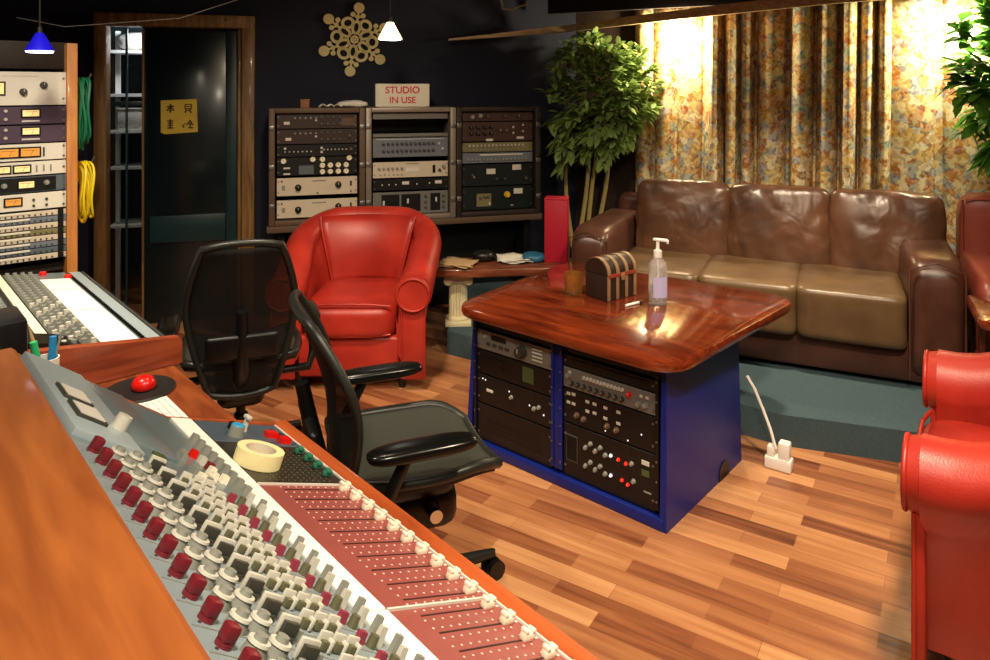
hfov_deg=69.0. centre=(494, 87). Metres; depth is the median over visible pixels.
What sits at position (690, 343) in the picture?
coffee table
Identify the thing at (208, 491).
switch
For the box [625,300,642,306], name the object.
pen
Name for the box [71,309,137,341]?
sheet
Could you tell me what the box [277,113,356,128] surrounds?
rack
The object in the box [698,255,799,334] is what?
seat cushion
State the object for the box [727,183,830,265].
cushion
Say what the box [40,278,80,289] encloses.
sheet
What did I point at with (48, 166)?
rack
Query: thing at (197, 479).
switch
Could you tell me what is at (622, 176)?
wall
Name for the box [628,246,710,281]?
seat cushion
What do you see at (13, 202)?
rack
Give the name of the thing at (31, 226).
rack
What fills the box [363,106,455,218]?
equipment case
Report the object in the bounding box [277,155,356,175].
rack
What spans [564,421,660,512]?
rack
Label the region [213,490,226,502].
switch
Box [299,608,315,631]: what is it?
switch
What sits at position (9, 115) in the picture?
rack
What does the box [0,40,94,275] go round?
rack
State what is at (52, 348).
marker
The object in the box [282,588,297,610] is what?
switch
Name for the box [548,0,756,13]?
trim
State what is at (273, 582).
switch
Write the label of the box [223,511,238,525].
switch
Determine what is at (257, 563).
switch
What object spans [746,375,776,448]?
power cable
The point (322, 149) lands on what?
rack
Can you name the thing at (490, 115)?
rack
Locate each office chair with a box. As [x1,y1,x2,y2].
[156,239,320,433]
[289,289,504,580]
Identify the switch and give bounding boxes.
[178,471,192,487]
[188,482,203,499]
[190,475,204,486]
[198,495,214,511]
[200,486,214,498]
[202,479,215,489]
[209,508,225,524]
[211,498,225,511]
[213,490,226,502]
[221,521,238,539]
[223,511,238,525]
[225,502,237,515]
[234,536,251,555]
[235,525,250,540]
[237,515,249,529]
[248,540,264,556]
[249,552,266,572]
[250,529,262,544]
[263,543,276,559]
[263,556,278,573]
[264,569,281,590]
[277,559,291,576]
[278,573,294,591]
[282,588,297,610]
[292,576,306,594]
[295,591,311,610]
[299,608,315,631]
[309,594,323,613]
[313,611,328,631]
[317,629,334,653]
[327,613,342,632]
[332,632,348,654]
[338,652,354,659]
[346,634,361,656]
[354,655,367,659]
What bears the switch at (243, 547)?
attached to the mixing console
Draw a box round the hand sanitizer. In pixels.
[648,238,668,305]
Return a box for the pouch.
[472,250,494,261]
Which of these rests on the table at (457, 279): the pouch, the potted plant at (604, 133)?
the pouch
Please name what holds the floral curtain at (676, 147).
hanging from the wall at (622, 176)
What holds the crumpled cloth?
on the equipment case at (273, 111)
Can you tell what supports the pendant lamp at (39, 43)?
hanging from the ceiling
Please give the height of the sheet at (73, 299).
0.012 m
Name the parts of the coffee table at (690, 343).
rack rail, panel, rack rail, rack rail, rail, rack rail, panel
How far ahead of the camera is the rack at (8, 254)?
2.82 m
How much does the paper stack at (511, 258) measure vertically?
0.030 m
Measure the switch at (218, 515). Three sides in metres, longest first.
0.016 x 0.016 x 0.012 m
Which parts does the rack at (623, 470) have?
panel, panel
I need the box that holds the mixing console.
[0,348,598,659]
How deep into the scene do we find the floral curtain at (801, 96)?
4.52 m
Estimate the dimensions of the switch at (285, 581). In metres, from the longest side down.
0.016 x 0.016 x 0.012 m
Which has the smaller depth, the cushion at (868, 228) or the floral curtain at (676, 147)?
the cushion at (868, 228)
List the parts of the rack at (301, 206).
knob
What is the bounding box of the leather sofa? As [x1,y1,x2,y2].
[568,179,967,382]
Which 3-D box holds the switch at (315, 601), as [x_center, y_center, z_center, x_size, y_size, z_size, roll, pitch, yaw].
[-0.205,0.592,0.824,0.012,0.016,0.016,0,-37,48]
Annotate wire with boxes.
[500,0,528,9]
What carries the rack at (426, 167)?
in the equipment case at (372, 125)
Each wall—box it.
[0,0,575,278]
[576,10,635,227]
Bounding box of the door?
[93,12,254,322]
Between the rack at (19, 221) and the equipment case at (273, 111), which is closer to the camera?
the rack at (19, 221)
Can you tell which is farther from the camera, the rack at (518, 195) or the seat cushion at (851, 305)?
the rack at (518, 195)
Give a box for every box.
[300,99,309,107]
[544,196,568,262]
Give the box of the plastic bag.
[522,251,544,262]
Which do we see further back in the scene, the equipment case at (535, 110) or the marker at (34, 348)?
the equipment case at (535, 110)
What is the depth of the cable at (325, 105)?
4.54 m
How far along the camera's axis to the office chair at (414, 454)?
1.94 m
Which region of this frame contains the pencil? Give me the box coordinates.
[28,324,34,341]
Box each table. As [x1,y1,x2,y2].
[436,257,571,326]
[461,263,791,533]
[966,294,989,352]
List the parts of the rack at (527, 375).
panel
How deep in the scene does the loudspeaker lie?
1.59 m
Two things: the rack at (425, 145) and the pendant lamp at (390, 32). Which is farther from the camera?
the rack at (425, 145)
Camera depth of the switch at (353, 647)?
0.76 m
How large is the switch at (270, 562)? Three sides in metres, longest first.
0.016 x 0.016 x 0.012 m
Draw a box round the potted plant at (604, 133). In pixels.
[536,26,669,258]
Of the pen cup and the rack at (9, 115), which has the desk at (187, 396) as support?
the pen cup
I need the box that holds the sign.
[375,84,428,106]
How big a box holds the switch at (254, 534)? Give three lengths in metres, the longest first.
0.016 x 0.016 x 0.012 m
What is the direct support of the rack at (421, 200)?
in the equipment case at (372, 125)
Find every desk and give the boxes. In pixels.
[96,365,235,419]
[267,213,541,304]
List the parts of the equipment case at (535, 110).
panel, panel, panel, panel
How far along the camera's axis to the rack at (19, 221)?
2.82 m
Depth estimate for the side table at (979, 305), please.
3.02 m
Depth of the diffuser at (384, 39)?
4.08 m
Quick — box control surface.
[0,271,181,383]
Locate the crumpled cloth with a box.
[337,100,367,107]
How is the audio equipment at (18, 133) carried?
in the rack at (13, 57)
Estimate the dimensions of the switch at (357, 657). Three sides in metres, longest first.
0.016 x 0.016 x 0.012 m
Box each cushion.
[303,278,398,338]
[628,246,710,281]
[635,179,729,256]
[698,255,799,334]
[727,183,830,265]
[796,264,907,349]
[829,188,946,273]
[923,420,989,441]
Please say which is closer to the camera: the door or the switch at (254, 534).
the switch at (254, 534)
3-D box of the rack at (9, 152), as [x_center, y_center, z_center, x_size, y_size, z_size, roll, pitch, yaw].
[-1.979,0.251,2.817,0.484,0.064,0.234,0,0,-42]
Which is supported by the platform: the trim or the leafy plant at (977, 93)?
the leafy plant at (977, 93)
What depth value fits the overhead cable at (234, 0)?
3.03 m
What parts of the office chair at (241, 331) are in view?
arm post, seat, frame, seat frame, leg, arm post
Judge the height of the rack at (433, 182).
0.071 m
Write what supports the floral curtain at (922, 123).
hanging from the wall at (622, 176)
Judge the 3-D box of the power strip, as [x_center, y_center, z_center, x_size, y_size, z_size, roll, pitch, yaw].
[1.120,1.444,2.840,0.100,0.110,0.055,0,0,35]
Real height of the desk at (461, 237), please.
0.653 m
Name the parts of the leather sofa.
armrest, frame, armrest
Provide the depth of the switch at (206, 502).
0.98 m
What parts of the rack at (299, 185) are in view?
knob, knob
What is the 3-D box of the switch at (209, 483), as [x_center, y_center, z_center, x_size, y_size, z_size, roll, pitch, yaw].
[-0.424,0.592,1.069,0.012,0.016,0.016,0,-37,48]
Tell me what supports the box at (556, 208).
on the table at (457, 279)
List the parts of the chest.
lid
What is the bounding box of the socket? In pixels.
[37,27,42,32]
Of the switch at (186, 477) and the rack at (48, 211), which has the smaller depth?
the switch at (186, 477)
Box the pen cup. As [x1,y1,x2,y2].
[40,353,59,364]
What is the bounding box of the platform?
[447,281,929,462]
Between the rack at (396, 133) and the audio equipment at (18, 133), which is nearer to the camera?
the audio equipment at (18, 133)
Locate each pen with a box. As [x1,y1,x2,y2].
[56,332,62,353]
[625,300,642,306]
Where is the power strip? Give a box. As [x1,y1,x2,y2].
[764,439,793,473]
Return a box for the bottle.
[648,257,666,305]
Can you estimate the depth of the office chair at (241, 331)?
2.60 m
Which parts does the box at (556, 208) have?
lid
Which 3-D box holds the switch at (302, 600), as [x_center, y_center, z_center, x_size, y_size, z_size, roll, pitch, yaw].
[-0.217,0.579,0.810,0.012,0.016,0.016,0,-37,48]
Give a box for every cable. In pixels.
[16,0,235,26]
[319,104,342,106]
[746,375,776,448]
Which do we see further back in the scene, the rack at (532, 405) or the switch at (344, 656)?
the rack at (532, 405)
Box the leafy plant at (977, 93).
[935,0,989,178]
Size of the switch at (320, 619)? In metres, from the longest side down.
0.016 x 0.016 x 0.012 m
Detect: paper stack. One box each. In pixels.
[438,256,478,268]
[496,252,532,263]
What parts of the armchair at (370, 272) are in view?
arm, rail, arm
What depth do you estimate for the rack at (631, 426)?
2.58 m
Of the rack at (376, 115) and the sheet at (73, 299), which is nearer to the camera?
the sheet at (73, 299)
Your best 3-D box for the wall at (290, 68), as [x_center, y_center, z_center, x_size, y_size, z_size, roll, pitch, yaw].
[-1.312,0.275,4.866,4.012,2.450,0.100,0,0,-16]
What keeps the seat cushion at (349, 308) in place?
on the armchair at (370, 272)
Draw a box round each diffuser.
[26,50,53,52]
[379,38,400,40]
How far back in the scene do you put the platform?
3.11 m
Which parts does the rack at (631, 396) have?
knob, knob, knob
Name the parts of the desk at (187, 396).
talkback button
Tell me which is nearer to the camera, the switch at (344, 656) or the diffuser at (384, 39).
the switch at (344, 656)
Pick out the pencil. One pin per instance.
(30, 331)
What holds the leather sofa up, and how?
on the platform
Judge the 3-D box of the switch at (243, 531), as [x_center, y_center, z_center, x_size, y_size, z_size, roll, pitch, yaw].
[-0.326,0.579,0.933,0.012,0.016,0.016,0,-37,48]
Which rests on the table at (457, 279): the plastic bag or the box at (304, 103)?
the plastic bag
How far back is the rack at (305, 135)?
4.49 m
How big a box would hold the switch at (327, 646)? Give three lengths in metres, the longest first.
0.016 x 0.016 x 0.012 m
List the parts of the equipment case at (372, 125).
panel, panel, panel, panel, panel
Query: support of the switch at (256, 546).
attached to the mixing console
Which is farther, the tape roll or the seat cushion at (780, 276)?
the seat cushion at (780, 276)
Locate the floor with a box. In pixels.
[150,304,942,659]
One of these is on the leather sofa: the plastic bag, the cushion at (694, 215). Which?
the cushion at (694, 215)
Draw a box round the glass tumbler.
[564,270,582,294]
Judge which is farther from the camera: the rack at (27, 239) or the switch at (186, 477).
the rack at (27, 239)
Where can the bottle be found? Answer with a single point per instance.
(657, 268)
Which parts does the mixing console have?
meter plate, red knob, red knob, red knob, round knob, knob, red knob, round knob, red knob, plate, round knob, round knob, blank panel, round knob, red knob, round knob, round knob, red knob, round knob, pointer knob, round knob, red knob, pointer knob, round knob, round knob, pointer knob, red knob, round knob, round knob, pointer knob, round knob, red knob, round knob, pointer knob, round knob, red knob, pointer knob, round knob, round knob, pointer knob, round knob, red knob, knob panel, monitor knob, round knob, pointer knob, knob, round knob, plate, lever, red knob, knob, pointer knob, round knob, round knob, knob, master panel, pointer knob, knob, round knob, plate, pointer knob, knob, green knob, knob, pointer knob, green knob, green knob, knob, green knob, knob, knob, fader panel, knob, knob, panel trim, rail, fader panel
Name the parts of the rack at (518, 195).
panel, knob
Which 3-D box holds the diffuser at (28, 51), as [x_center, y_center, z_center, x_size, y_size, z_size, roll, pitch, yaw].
[-1.625,-0.132,2.570,0.087,0.012,0.087,0,0,0]
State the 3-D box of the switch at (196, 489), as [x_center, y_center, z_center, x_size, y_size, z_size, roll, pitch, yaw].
[-0.419,0.566,1.010,0.012,0.016,0.016,0,-37,48]
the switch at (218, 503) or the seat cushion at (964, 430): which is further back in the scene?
the seat cushion at (964, 430)
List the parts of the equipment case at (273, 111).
panel, panel, panel, panel, panel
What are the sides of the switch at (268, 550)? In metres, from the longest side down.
0.016 x 0.016 x 0.012 m
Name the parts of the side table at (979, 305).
leg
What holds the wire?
hanging from the ceiling
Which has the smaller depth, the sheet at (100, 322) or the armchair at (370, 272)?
the sheet at (100, 322)
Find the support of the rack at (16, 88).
in the rack at (13, 57)
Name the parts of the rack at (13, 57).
panel, panel, cable coil, cable coil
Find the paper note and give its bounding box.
[161,99,197,133]
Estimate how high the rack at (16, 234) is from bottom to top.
0.022 m
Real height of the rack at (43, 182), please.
0.060 m
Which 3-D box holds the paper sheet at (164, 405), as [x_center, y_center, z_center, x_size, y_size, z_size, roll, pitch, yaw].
[-0.790,0.769,1.685,0.105,0.002,0.205,0,0,-42]
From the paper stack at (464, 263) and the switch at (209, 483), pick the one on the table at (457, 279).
the paper stack at (464, 263)
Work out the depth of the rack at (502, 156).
4.81 m
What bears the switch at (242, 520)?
attached to the mixing console
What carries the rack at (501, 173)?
in the equipment case at (535, 110)
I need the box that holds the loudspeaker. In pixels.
[0,306,27,354]
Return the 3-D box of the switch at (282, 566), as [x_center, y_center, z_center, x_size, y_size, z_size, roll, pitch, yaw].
[-0.260,0.592,0.885,0.012,0.016,0.016,0,-37,48]
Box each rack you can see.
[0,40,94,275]
[0,71,65,105]
[0,106,65,124]
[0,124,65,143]
[0,142,65,161]
[0,159,65,176]
[0,174,65,194]
[0,190,65,212]
[0,208,65,219]
[0,214,65,226]
[0,221,65,232]
[0,227,65,239]
[0,233,65,245]
[0,239,65,251]
[0,245,65,258]
[0,251,65,264]
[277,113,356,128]
[277,128,356,143]
[277,143,356,156]
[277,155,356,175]
[277,174,356,195]
[277,194,356,218]
[373,112,447,118]
[373,131,447,136]
[373,136,447,157]
[373,158,447,177]
[373,176,447,190]
[373,189,447,212]
[462,111,531,120]
[462,121,531,141]
[462,140,531,151]
[462,151,531,163]
[462,162,531,186]
[462,184,531,210]
[478,328,570,369]
[478,348,570,395]
[478,372,569,427]
[478,401,570,467]
[564,353,660,391]
[564,366,660,415]
[564,387,660,453]
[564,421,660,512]
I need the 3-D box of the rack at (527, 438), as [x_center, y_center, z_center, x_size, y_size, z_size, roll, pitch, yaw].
[0.171,1.382,2.994,0.385,0.146,0.307,0,0,41]
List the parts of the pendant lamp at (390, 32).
lamp shade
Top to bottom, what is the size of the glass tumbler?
0.088 m
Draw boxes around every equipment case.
[269,107,364,226]
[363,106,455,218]
[449,105,539,216]
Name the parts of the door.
frame, glass, frame, rail, frame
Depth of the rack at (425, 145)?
4.65 m
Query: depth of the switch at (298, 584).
0.85 m
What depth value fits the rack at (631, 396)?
2.58 m
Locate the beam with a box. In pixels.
[448,0,877,40]
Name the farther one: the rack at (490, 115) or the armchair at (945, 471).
the rack at (490, 115)
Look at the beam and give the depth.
4.67 m
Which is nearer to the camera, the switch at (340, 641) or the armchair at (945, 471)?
the switch at (340, 641)
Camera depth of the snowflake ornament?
4.89 m
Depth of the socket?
2.56 m
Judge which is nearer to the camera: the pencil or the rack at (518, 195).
the pencil
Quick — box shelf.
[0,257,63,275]
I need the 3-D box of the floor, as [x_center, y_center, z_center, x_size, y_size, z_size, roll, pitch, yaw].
[0.200,1.530,1.750,7.600,0.060,8.600,0,0,0]
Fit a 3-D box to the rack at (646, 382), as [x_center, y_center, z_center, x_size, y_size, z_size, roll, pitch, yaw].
[0.503,1.023,2.706,0.385,0.040,0.307,0,0,41]
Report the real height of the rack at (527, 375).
0.094 m
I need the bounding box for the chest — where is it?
[585,251,637,301]
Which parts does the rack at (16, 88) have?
knob, knob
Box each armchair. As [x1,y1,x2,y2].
[280,206,441,387]
[900,349,989,659]
[956,192,989,352]
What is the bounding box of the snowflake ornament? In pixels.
[319,3,385,75]
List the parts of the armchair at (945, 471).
arm, arm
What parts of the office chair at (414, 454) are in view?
frame, arm post, arm post, seat frame, seat, adjust knob, leg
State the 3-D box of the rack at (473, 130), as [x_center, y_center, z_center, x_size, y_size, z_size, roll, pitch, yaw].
[-0.009,0.290,4.907,0.486,0.127,0.243,0,0,-16]
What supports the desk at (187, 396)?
on the floor
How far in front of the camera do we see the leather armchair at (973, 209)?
3.68 m
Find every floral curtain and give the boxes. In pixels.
[636,6,707,191]
[708,0,891,193]
[890,0,989,254]
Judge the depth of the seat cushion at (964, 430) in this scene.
2.19 m
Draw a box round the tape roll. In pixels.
[233,439,284,471]
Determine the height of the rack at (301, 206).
0.110 m
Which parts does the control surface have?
knob, knob, knob, knob, knob, knob, knob, knob, knob, knob, panel, edge trim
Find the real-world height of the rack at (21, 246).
0.022 m
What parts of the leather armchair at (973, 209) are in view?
backrest, armrest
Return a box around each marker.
[29,340,39,356]
[48,335,56,360]
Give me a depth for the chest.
3.08 m
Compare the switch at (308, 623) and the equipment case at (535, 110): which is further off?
the equipment case at (535, 110)
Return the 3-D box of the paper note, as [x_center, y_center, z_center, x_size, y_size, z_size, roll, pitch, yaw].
[-2.022,0.182,4.614,0.220,0.225,0.007,0,0,-16]
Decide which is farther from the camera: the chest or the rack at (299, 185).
the rack at (299, 185)
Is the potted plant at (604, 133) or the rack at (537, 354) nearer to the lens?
the rack at (537, 354)
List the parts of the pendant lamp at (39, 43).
lamp shade, cord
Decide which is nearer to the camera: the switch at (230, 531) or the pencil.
the switch at (230, 531)
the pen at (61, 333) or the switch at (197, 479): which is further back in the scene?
the pen at (61, 333)
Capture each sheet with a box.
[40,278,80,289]
[51,289,102,310]
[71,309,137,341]
[139,396,187,416]
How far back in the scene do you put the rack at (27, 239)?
2.82 m
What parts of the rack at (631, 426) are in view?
knob, knob, knob, knob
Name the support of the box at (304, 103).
on the equipment case at (273, 111)
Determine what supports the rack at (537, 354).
in the coffee table at (690, 343)
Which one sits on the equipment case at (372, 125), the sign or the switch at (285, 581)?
the sign
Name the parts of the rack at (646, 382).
panel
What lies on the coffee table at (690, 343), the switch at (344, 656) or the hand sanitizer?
the hand sanitizer
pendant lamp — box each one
[24,0,54,52]
[378,0,401,40]
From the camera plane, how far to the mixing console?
0.90 m
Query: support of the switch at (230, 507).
attached to the mixing console
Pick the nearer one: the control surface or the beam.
the control surface
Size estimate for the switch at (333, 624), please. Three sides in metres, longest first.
0.016 x 0.016 x 0.012 m
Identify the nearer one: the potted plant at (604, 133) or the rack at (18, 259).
the rack at (18, 259)
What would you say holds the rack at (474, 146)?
in the equipment case at (535, 110)

